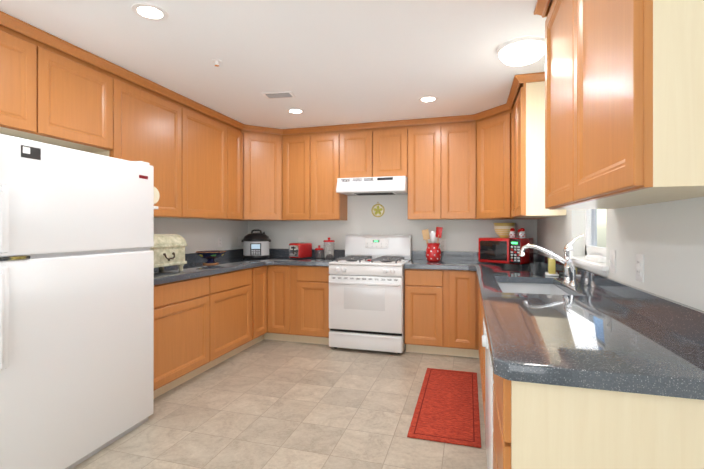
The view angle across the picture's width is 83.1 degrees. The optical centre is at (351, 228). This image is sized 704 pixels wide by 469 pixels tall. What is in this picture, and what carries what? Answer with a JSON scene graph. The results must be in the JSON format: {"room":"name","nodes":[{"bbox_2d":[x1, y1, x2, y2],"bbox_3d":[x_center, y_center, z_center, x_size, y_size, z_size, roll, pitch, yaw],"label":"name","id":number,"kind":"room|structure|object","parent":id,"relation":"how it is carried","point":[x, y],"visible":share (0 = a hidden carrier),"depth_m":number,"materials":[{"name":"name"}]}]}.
{"room":"kitchen","nodes":[
{"label":"kitchen","id":0,"kind":"room"},
{"bbox_2d":[154,218,247,253],"bbox_3d":[-2.332,0.051,2.155,0.150,2.440,6.400,0,0,16],"label":"wall","id":1,"kind":"structure","parent":0,"point":[199,235],"depth_m":4.34,"materials":[{"name":"white paint"}]},
{"bbox_2d":[0,12,43,137],"bbox_3d":[-2.092,-0.864,2.140,0.315,0.600,0.546,0,0,16],"label":"upper cabinet","id":2,"kind":"object","parent":1,"relation":"attached to","point":[21,45],"depth_m":2.28,"materials":[{"name":"brown wood"}]},
{"bbox_2d":[24,32,115,151],"bbox_3d":[-1.941,-0.864,2.653,0.315,0.600,0.524,0,0,16],"label":"upper cabinet","id":3,"kind":"object","parent":1,"relation":"attached to","point":[80,87],"depth_m":2.61,"materials":[{"name":"brown wood"}]},
{"bbox_2d":[90,65,183,218],"bbox_3d":[-1.767,-0.631,3.248,0.315,1.065,0.715,0,0,16],"label":"upper cabinet","id":4,"kind":"object","parent":1,"relation":"attached to","point":[149,117],"depth_m":3.26,"materials":[{"name":"brown wood"}]},
{"bbox_2d":[154,249,243,268],"bbox_3d":[-1.690,0.307,4.036,0.020,0.099,2.426,0,0,16],"label":"backsplash","id":5,"kind":"structure","parent":1,"relation":"attached to","point":[189,257],"depth_m":4.53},
{"bbox_2d":[184,97,227,219],"bbox_3d":[-1.569,-0.631,3.924,0.315,1.065,0.695,0,0,16],"label":"upper cabinet","id":6,"kind":"object","parent":1,"relation":"attached to","point":[205,131],"depth_m":3.87,"materials":[{"name":"brown wood"}]},
{"bbox_2d":[218,237,221,246],"bbox_3d":[-1.530,0.157,4.609,0.008,0.116,0.072,0,0,16],"label":"electrical outlet","id":7,"kind":"object","parent":1,"relation":"attached to","point":[219,241],"visible":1,"depth_m":4.60,"materials":[{"name":"white plastic"}]},
{"bbox_2d":[228,117,243,219],"bbox_3d":[-1.430,-0.631,4.400,0.315,1.065,0.296,0,0,16],"label":"upper cabinet","id":8,"kind":"object","parent":1,"relation":"attached to","point":[235,129],"depth_m":4.38,"materials":[{"name":"brown wood"}]},
{"bbox_2d":[240,124,287,220],"bbox_3d":[-1.140,-0.631,4.804,0.643,1.065,0.642,0,0,16],"label":"upper cabinet","id":9,"kind":"object","parent":1,"relation":"attached to","point":[263,146],"depth_m":4.62,"materials":[{"name":"brown wood"}]},
{"bbox_2d":[0,0,550,128],"bbox_3d":[-0.595,-1.219,1.647,3.771,0.100,6.700,0,0,16],"label":"ceiling","id":10,"kind":"structure","parent":0,"point":[332,62],"depth_m":2.61,"materials":[{"name":"white paint"}]},
{"bbox_2d":[131,3,168,20],"bbox_3d":[-1.090,-1.166,2.146,0.180,0.004,0.180,0,0,16],"label":"recessed light","id":11,"kind":"object","parent":10,"relation":"in","point":[148,11],"visible":1,"depth_m":2.14,"materials":[{"name":"white glass"}]},
{"bbox_2d":[212,59,221,66],"bbox_3d":[-0.941,-1.151,2.769,0.064,0.034,0.064,0,0,16],"label":"sprinkler head","id":12,"kind":"object","parent":10,"relation":"attached to","point":[216,61],"visible":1,"depth_m":2.76},
{"bbox_2d":[261,91,295,98],"bbox_3d":[-0.638,-1.163,3.473,0.270,0.010,0.150,0,0,8],"label":"ceiling vent","id":13,"kind":"object","parent":10,"relation":"in","point":[275,95],"visible":1,"depth_m":3.46,"materials":[{"name":"white metal"}]},
{"bbox_2d":[286,108,304,113],"bbox_3d":[-0.561,-1.166,3.950,0.180,0.004,0.180,0,0,16],"label":"recessed light","id":14,"kind":"object","parent":10,"relation":"in","point":[295,111],"visible":1,"depth_m":3.95,"materials":[{"name":"white glass"}]},
{"bbox_2d":[418,96,437,102],"bbox_3d":[0.686,-1.166,3.585,0.180,0.004,0.180,0,0,16],"label":"recessed light","id":15,"kind":"object","parent":10,"relation":"in","point":[426,99],"visible":1,"depth_m":3.59,"materials":[{"name":"white glass"}]},
{"bbox_2d":[497,36,544,65],"bbox_3d":[1.095,-1.116,2.559,0.300,0.104,0.300,0,0,16],"label":"dome ceiling light","id":16,"kind":"object","parent":10,"relation":"attached to","point":[522,51],"visible":0.96,"depth_m":2.47,"materials":[{"name":"white glass"}]},
{"bbox_2d":[72,339,486,468],"bbox_3d":[-0.595,1.321,1.646,3.771,0.100,6.700,0,0,16],"label":"floor","id":17,"kind":"structure","parent":0,"point":[269,404],"depth_m":2.67,"materials":[{"name":"tile"}]},
{"bbox_2d":[0,134,159,468],"bbox_3d":[-1.753,0.417,2.323,0.770,1.708,1.098,0,0,14],"label":"fridge","id":18,"kind":"object","parent":17,"relation":"on","point":[76,310],"visible":1,"depth_m":2.07,"materials":[{"name":"white painted metal"},{"name":"grey plastic"}]},
{"bbox_2d":[154,289,213,398],"bbox_3d":[-1.638,0.836,3.167,0.608,0.870,0.788,0,0,16],"label":"base cabinet","id":19,"kind":"object","parent":17,"relation":"on","point":[183,318],"depth_m":3.13,"materials":[{"name":"brown wood"}]},
{"bbox_2d":[154,257,340,292],"bbox_3d":[-1.050,0.379,3.848,1.354,0.045,2.426,0,0,16],"label":"countertop","id":20,"kind":"structure","parent":19,"relation":"on","point":[232,274],"depth_m":3.89,"materials":[{"name":"grey stone"}]},
{"bbox_2d":[150,234,186,270],"bbox_3d":[-1.582,0.201,3.217,0.283,0.310,0.420,0,0,16],"label":"chest","id":21,"kind":"object","parent":20,"relation":"on","point":[168,249],"visible":0.56,"depth_m":3.20,"materials":[{"name":"paint"}]},
{"bbox_2d":[196,250,225,264],"bbox_3d":[-1.410,0.291,3.969,0.288,0.129,0.288,0,0,16],"label":"fruit bowl","id":22,"kind":"object","parent":20,"relation":"on","point":[210,256],"visible":1,"depth_m":3.90,"materials":[{"name":"ceramic"}]},
{"bbox_2d":[241,229,270,258],"bbox_3d":[-1.144,0.183,4.752,0.342,0.346,0.328,0,0,16],"label":"pressure cooker","id":23,"kind":"object","parent":20,"relation":"on","point":[255,245],"visible":1,"depth_m":4.63,"materials":[{"name":"silver plastic"}]},
{"bbox_2d":[289,242,311,258],"bbox_3d":[-0.613,0.262,4.689,0.164,0.189,0.282,0,0,30],"label":"toaster","id":24,"kind":"object","parent":20,"relation":"on","point":[300,250],"visible":1,"depth_m":4.60,"materials":[{"name":"red metal"}]},
{"bbox_2d":[315,245,322,258],"bbox_3d":[-0.388,0.277,4.701,0.100,0.159,0.100,0,0,16],"label":"canister","id":25,"kind":"object","parent":20,"relation":"on","point":[318,252],"visible":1,"depth_m":4.67,"materials":[{"name":"clear glass"}]},
{"bbox_2d":[323,237,334,258],"bbox_3d":[-0.269,0.229,4.646,0.132,0.254,0.132,0,0,16],"label":"canister","id":26,"kind":"object","parent":20,"relation":"on","point":[328,248],"visible":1,"depth_m":4.59,"materials":[{"name":"clear glass"}]},
{"bbox_2d":[214,289,253,365],"bbox_3d":[-1.426,0.837,3.890,0.608,0.870,0.719,0,0,16],"label":"base cabinet","id":27,"kind":"object","parent":17,"relation":"on","point":[233,312],"depth_m":3.83,"materials":[{"name":"brown wood"}]},
{"bbox_2d":[254,285,269,343],"bbox_3d":[-1.281,0.837,4.384,0.608,0.870,0.311,0,0,16],"label":"base cabinet","id":28,"kind":"object","parent":17,"relation":"on","point":[261,293],"depth_m":4.37,"materials":[{"name":"brown wood"}]},
{"bbox_2d":[270,277,293,341],"bbox_3d":[-0.720,0.837,4.698,0.333,0.870,0.608,0,0,16],"label":"base cabinet","id":29,"kind":"object","parent":17,"relation":"on","point":[281,292],"depth_m":4.41,"materials":[{"name":"brown wood"}]},
{"bbox_2d":[294,269,329,344],"bbox_3d":[-0.352,0.837,4.591,0.433,0.870,0.608,0,0,16],"label":"base cabinet","id":30,"kind":"object","parent":17,"relation":"on","point":[311,290],"depth_m":4.31,"materials":[{"name":"brown wood"}]},
{"bbox_2d":[329,235,410,353],"bbox_3d":[0.211,0.675,4.342,0.775,1.195,0.712,0,0,16],"label":"stove","id":31,"kind":"object","parent":17,"relation":"on","point":[367,292],"visible":0.96,"depth_m":4.07,"materials":[{"name":"white enameled metal"},{"name":"black metal"},{"name":"glass"}]},
{"bbox_2d":[405,281,445,354],"bbox_3d":[0.810,0.837,4.250,0.410,0.870,0.608,0,0,16],"label":"base cabinet","id":32,"kind":"object","parent":17,"relation":"on","point":[425,301],"depth_m":3.97,"materials":[{"name":"brown wood"}]},
{"bbox_2d":[407,368,480,447],"bbox_3d":[0.713,1.264,2.946,0.430,0.013,1.230,0,0,16],"label":"rug","id":33,"kind":"object","parent":17,"relation":"on","point":[446,408],"visible":0.98,"depth_m":2.75,"materials":[{"name":"red fabric"}]},
{"bbox_2d":[446,281,477,357],"bbox_3d":[1.163,0.837,4.147,0.325,0.870,0.608,0,0,16],"label":"base cabinet","id":34,"kind":"object","parent":17,"relation":"on","point":[461,296],"depth_m":3.87,"materials":[{"name":"brown wood"}]},
{"bbox_2d":[478,297,481,308],"bbox_3d":[1.328,0.836,3.122,0.608,0.870,0.386,0,0,16],"label":"base cabinet","id":35,"kind":"object","parent":17,"relation":"on","point":[479,298],"depth_m":3.34,"materials":[{"name":"brown wood"}]},
{"bbox_2d":[478,309,485,421],"bbox_3d":[1.146,0.941,2.501,0.608,0.660,0.940,0,0,16],"label":"base cabinet","id":36,"kind":"object","parent":17,"relation":"on","point":[481,350],"depth_m":2.96,"materials":[{"name":"brown wood"}]},
{"bbox_2d":[482,317,493,468],"bbox_3d":[0.898,0.838,1.771,0.617,0.866,0.588,0,0,16],"label":"dishwasher","id":37,"kind":"object","parent":17,"relation":"on","point":[489,382],"visible":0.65,"depth_m":1.69,"materials":[{"name":"white painted metal"},{"name":"white plastic"}]},
{"bbox_2d":[493,373,703,468],"bbox_3d":[0.774,0.836,1.232,0.608,0.870,0.505,0,0,16],"label":"base cabinet","id":38,"kind":"object","parent":17,"relation":"on","point":[535,426],"depth_m":1.02,"materials":[{"name":"brown wood"}]},
{"bbox_2d":[404,261,703,400],"bbox_3d":[0.844,0.379,2.740,1.323,0.045,3.488,0,0,16],"label":"countertop","id":39,"kind":"structure","parent":38,"relation":"on","point":[577,338],"depth_m":1.27,"materials":[{"name":"grey stone"}]},
{"bbox_2d":[422,227,442,261],"bbox_3d":[0.866,0.168,4.298,0.223,0.376,0.171,0,0,16],"label":"utensil crock","id":40,"kind":"object","parent":39,"relation":"on","point":[433,252],"visible":1,"depth_m":4.24,"materials":[{"name":"red ceramic"}]},
{"bbox_2d":[479,237,532,265],"bbox_3d":[1.562,0.225,4.041,0.430,0.262,0.336,0,0,44],"label":"microwave","id":41,"kind":"object","parent":39,"relation":"on","point":[499,250],"visible":1,"depth_m":3.91,"materials":[{"name":"red metal"}]},
{"bbox_2d":[493,223,515,237],"bbox_3d":[1.560,0.018,4.068,0.216,0.151,0.216,0,0,16],"label":"bowls","id":42,"kind":"object","parent":41,"relation":"on","point":[502,230],"visible":0.83,"depth_m":4.00,"materials":[{"name":"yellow ceramic"}]},
{"bbox_2d":[509,228,515,237],"bbox_3d":[1.583,0.044,3.920,0.067,0.098,0.067,0,0,16],"label":"shaker","id":43,"kind":"object","parent":41,"relation":"on","point":[512,233],"visible":1,"depth_m":3.90,"materials":[{"name":"white"}]},
{"bbox_2d":[519,228,525,237],"bbox_3d":[1.647,0.044,3.842,0.067,0.098,0.067,0,0,16],"label":"shaker","id":44,"kind":"object","parent":41,"relation":"on","point":[522,233],"visible":1,"depth_m":3.82,"materials":[{"name":"white ceramic"}]},
{"bbox_2d":[519,234,583,285],"bbox_3d":[1.305,0.194,2.586,0.390,0.322,0.194,0,0,16],"label":"faucet","id":45,"kind":"object","parent":39,"relation":"on","point":[569,270],"visible":1,"depth_m":2.60,"materials":[{"name":"silver metal"}]},
{"bbox_2d":[545,251,558,275],"bbox_3d":[1.541,0.265,3.068,0.090,0.182,0.200,0,0,24],"label":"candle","id":46,"kind":"object","parent":39,"relation":"on","point":[551,267],"visible":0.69,"depth_m":3.00,"materials":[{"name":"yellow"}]},
{"bbox_2d":[248,194,536,259],"bbox_3d":[0.326,0.052,4.789,3.771,2.440,0.150,0,0,16],"label":"wall","id":47,"kind":"structure","parent":0,"point":[462,235],"depth_m":4.69,"materials":[{"name":"white paint"}]},
{"bbox_2d":[284,125,346,219],"bbox_3d":[-0.444,-0.631,4.771,0.713,1.065,0.314,0,0,16],"label":"upper cabinet","id":48,"kind":"object","parent":47,"relation":"attached to","point":[311,155],"depth_m":4.61,"materials":[{"name":"brown wood"}]},
{"bbox_2d":[336,176,407,195],"bbox_3d":[0.253,-0.473,4.484,0.755,0.166,0.473,0,0,16],"label":"range hood","id":49,"kind":"object","parent":47,"relation":"attached to","point":[385,185],"visible":0.9,"depth_m":4.29,"materials":[{"name":"white metal"}]},
{"bbox_2d":[340,120,407,177],"bbox_3d":[0.272,-0.863,4.561,0.778,0.600,0.314,0,0,16],"label":"upper cabinet","id":50,"kind":"object","parent":47,"relation":"attached to","point":[376,149],"depth_m":4.40,"materials":[{"name":"brown wood"}]},
{"bbox_2d":[371,202,384,216],"bbox_3d":[0.308,-0.224,4.710,0.160,0.182,0.010,0,0,16],"label":"plaque","id":51,"kind":"object","parent":47,"relation":"attached to","point":[377,210],"visible":1,"depth_m":4.71,"materials":[{"name":"gold metal"}]},
{"bbox_2d":[269,249,533,260],"bbox_3d":[0.302,0.307,4.705,3.427,0.099,0.020,0,0,16],"label":"backsplash","id":52,"kind":"structure","parent":47,"relation":"attached to","point":[416,255],"depth_m":4.55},
{"bbox_2d":[406,116,475,219],"bbox_3d":[0.986,-0.631,4.352,0.710,1.065,0.314,0,0,16],"label":"upper cabinet","id":53,"kind":"object","parent":47,"relation":"attached to","point":[441,176],"depth_m":4.20,"materials":[{"name":"brown wood"}]},
{"bbox_2d":[440,239,445,248],"bbox_3d":[1.028,0.177,4.500,0.072,0.116,0.008,0,0,16],"label":"electrical outlet","id":54,"kind":"object","parent":47,"relation":"attached to","point":[442,243],"visible":0.9,"depth_m":4.50,"materials":[{"name":"white plastic"}]},
{"bbox_2d":[476,104,507,219],"bbox_3d":[1.582,-0.631,4.017,0.623,1.065,0.622,0,0,16],"label":"upper cabinet","id":55,"kind":"object","parent":47,"relation":"attached to","point":[491,124],"depth_m":3.92,"materials":[{"name":"brown wood"}]},
{"bbox_2d":[537,197,703,310],"bbox_3d":[1.148,0.051,1.136,0.160,2.440,6.400,0,0,16],"label":"wall","id":56,"kind":"structure","parent":0,"point":[666,239],"depth_m":1.57,"materials":[{"name":"white paint"}]},
{"bbox_2d":[508,73,565,218],"bbox_3d":[1.544,-0.631,3.340,0.316,1.065,0.698,0,0,16],"label":"upper cabinet","id":57,"kind":"object","parent":56,"relation":"attached to","point":[523,115],"depth_m":3.04,"materials":[{"name":"brown wood"}]},
{"bbox_2d":[572,209,608,276],"bbox_3d":[1.501,-0.249,2.450,0.170,1.000,0.820,0,0,16],"label":"window","id":58,"kind":"structure","parent":56,"relation":"in","point":[597,254],"depth_m":2.46,"materials":[{"name":"white"}]},
{"bbox_2d":[591,209,605,246],"bbox_3d":[1.556,-0.276,2.433,0.004,0.885,0.680,0,0,16],"label":"window panel","id":59,"kind":"object","parent":58,"relation":"attached to","point":[598,227],"depth_m":2.57,"materials":[{"name":"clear glass"}]},
{"bbox_2d":[610,250,615,273],"bbox_3d":[1.311,0.166,2.007,0.016,0.116,0.072,0,0,16],"label":"light switch","id":60,"kind":"object","parent":56,"relation":"attached to","point":[612,261],"visible":1,"depth_m":1.99,"materials":[{"name":"white plastic"}]},
{"bbox_2d":[534,253,703,344],"bbox_3d":[1.469,0.307,2.557,0.020,0.099,3.488,0,0,16],"label":"backsplash","id":61,"kind":"structure","parent":56,"relation":"attached to","point":[686,320],"depth_m":1.57,"materials":[{"name":"grey stone"}]},
{"bbox_2d":[540,0,703,211],"bbox_3d":[0.998,-0.632,1.478,0.316,1.065,1.174,0,0,16],"label":"upper cabinet","id":62,"kind":"object","parent":56,"relation":"attached to","point":[605,110],"depth_m":1.10,"materials":[{"name":"brown wood"}]},
{"bbox_2d":[636,254,643,281],"bbox_3d":[1.221,0.166,1.688,0.008,0.116,0.072,0,0,16],"label":"electrical outlet","id":63,"kind":"object","parent":56,"relation":"attached to","point":[640,267],"visible":1,"depth_m":1.67,"materials":[{"name":"white plastic"}]}
]}

